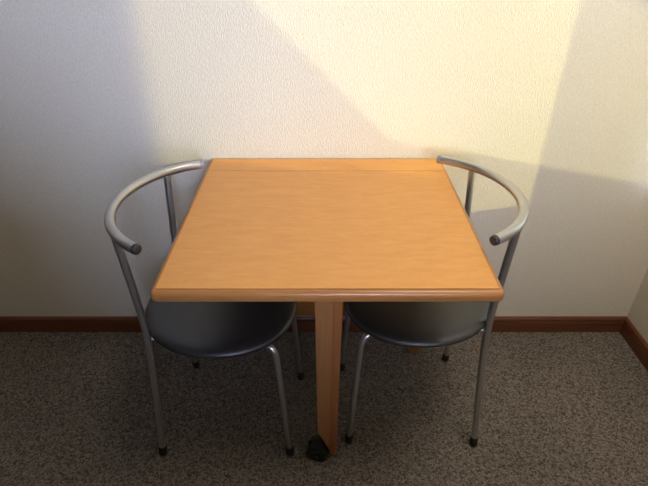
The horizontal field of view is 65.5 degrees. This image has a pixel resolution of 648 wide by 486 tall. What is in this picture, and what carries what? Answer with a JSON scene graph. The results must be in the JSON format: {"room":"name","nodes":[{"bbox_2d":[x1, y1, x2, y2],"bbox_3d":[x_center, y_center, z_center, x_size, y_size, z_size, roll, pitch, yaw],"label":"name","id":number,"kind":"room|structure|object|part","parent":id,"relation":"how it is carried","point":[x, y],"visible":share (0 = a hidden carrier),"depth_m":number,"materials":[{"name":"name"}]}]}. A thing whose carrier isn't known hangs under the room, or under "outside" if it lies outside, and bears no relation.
{"room":"dining room","nodes":[
{"label":"dining room","id":0,"kind":"room"},
{"bbox_2d":[306,435,325,453],"bbox_3d":[-0.020,0.595,1.478,0.055,0.040,0.046,9,34,13],"label":"caster wheel","id":1,"kind":"object","parent":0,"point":[316,446],"depth_m":1.46,"materials":[{"name":"black plastic"}]},
{"bbox_2d":[0,0,647,315],"bbox_3d":[-0.625,-0.835,1.279,3.851,2.700,0.150,0,33,0],"label":"wall","id":2,"kind":"structure","parent":0,"point":[97,97],"depth_m":1.50,"materials":[{"name":"paint"}]},
{"bbox_2d":[0,316,627,331],"bbox_3d":[-0.625,0.311,1.929,3.551,0.070,0.012,0,33,0],"label":"baseboard","id":3,"kind":"structure","parent":2,"relation":"attached to","point":[7,323],"depth_m":1.92,"materials":[{"name":"brown wood"}]},
{"bbox_2d":[0,332,647,485],"bbox_3d":[-0.625,1.485,0.283,3.851,0.100,4.352,0,33,0],"label":"floor","id":4,"kind":"structure","parent":0,"point":[77,408],"depth_m":1.63,"materials":[{"name":"carpet"}]},
{"bbox_2d":[104,160,303,456],"bbox_3d":[-0.294,0.214,1.433,0.445,0.775,0.452,2,33,3],"label":"chair","id":5,"kind":"object","parent":4,"relation":"on","point":[209,330],"visible":0.67,"depth_m":1.30,"materials":[{"name":"silver metal"}]},
{"bbox_3d":[-0.467,0.293,1.311,0.019,0.737,0.063,18,37,25],"label":"leg","id":6,"kind":"part","parent":5,"relation":"part of","materials":[{"name":"silver metal"}]},
{"bbox_3d":[-0.437,-0.106,1.236,0.160,0.024,0.447,2,33,3],"label":"rail","id":7,"kind":"part","parent":5,"relation":"part of","materials":[{"name":"silver metal"}]},
{"bbox_3d":[-0.443,0.126,1.566,0.045,0.738,0.056,2,33,3],"label":"leg","id":8,"kind":"part","parent":5,"relation":"part of","materials":[{"name":"silver metal"}]},
{"bbox_3d":[-0.279,0.160,1.392,0.414,0.022,0.414,2,33,3],"label":"seat","id":9,"kind":"part","parent":5,"relation":"part of","materials":[{"name":"black plastic"}]},
{"bbox_3d":[-0.270,0.416,1.417,0.363,0.414,0.055,4,33,6],"label":"leg","id":10,"kind":"part","parent":5,"relation":"part of","materials":[{"name":"silver metal"}]},
{"bbox_3d":[-0.254,0.288,1.613,0.363,0.414,0.055,0,33,1],"label":"leg","id":11,"kind":"part","parent":5,"relation":"part of","materials":[{"name":"silver metal"}]},
{"bbox_2d":[150,159,503,461],"bbox_3d":[0.006,0.219,1.475,0.713,0.720,0.665,0,33,0],"label":"folding table","id":12,"kind":"object","parent":4,"relation":"on","point":[320,235],"visible":0.92,"depth_m":1.19,"materials":[{"name":"brown wood"}]},
{"bbox_3d":[0.000,0.322,1.299,0.044,0.647,0.035,0,33,0],"label":"leg","id":13,"kind":"part","parent":12,"relation":"part of","materials":[{"name":"brown wood"}]},
{"bbox_3d":[0.332,0.108,1.670,0.044,0.693,0.030,0,33,0],"label":"leg","id":14,"kind":"part","parent":12,"relation":"part of","materials":[{"name":"brown wood"}]},
{"bbox_2d":[340,155,528,446],"bbox_3d":[0.273,0.194,1.463,0.445,0.775,0.452,-1,33,-2],"label":"chair","id":15,"kind":"object","parent":4,"relation":"on","point":[406,324],"visible":0.59,"depth_m":1.32,"materials":[{"name":"silver metal"}]},
{"bbox_3d":[0.236,0.268,1.645,0.363,0.414,0.055,0,33,1],"label":"leg","id":16,"kind":"part","parent":15,"relation":"part of","materials":[{"name":"silver metal"}]},
{"bbox_3d":[0.246,0.396,1.448,0.363,0.414,0.055,-3,33,-5],"label":"leg","id":17,"kind":"part","parent":15,"relation":"part of","materials":[{"name":"silver metal"}]},
{"bbox_3d":[0.258,0.140,1.423,0.414,0.022,0.414,-1,33,-2],"label":"seat","id":18,"kind":"part","parent":15,"relation":"part of","materials":[{"name":"black plastic"}]},
{"bbox_3d":[0.426,0.108,1.594,0.045,0.738,0.056,-1,33,-2],"label":"leg","id":19,"kind":"part","parent":15,"relation":"part of","materials":[{"name":"silver metal"}]},
{"bbox_3d":[0.416,-0.124,1.264,0.160,0.024,0.447,-1,33,-2],"label":"rail","id":20,"kind":"part","parent":15,"relation":"part of","materials":[{"name":"silver metal"}]},
{"bbox_3d":[0.442,0.275,1.338,0.019,0.737,0.063,-17,37,-24],"label":"leg","id":21,"kind":"part","parent":15,"relation":"part of","materials":[{"name":"silver metal"}]},
{"bbox_2d":[627,269,647,343],"bbox_3d":[1.226,0.313,-0.481,0.150,2.700,4.052,0,33,0],"label":"wall","id":22,"kind":"structure","parent":0,"point":[638,312],"depth_m":1.83,"materials":[{"name":"paint"}]},
{"bbox_2d":[620,318,647,371],"bbox_3d":[1.145,1.417,0.232,0.012,0.070,4.040,0,33,0],"label":"baseboard","id":23,"kind":"structure","parent":22,"relation":"attached to","point":[639,346],"depth_m":1.84,"materials":[{"name":"brown wood"}]}
]}

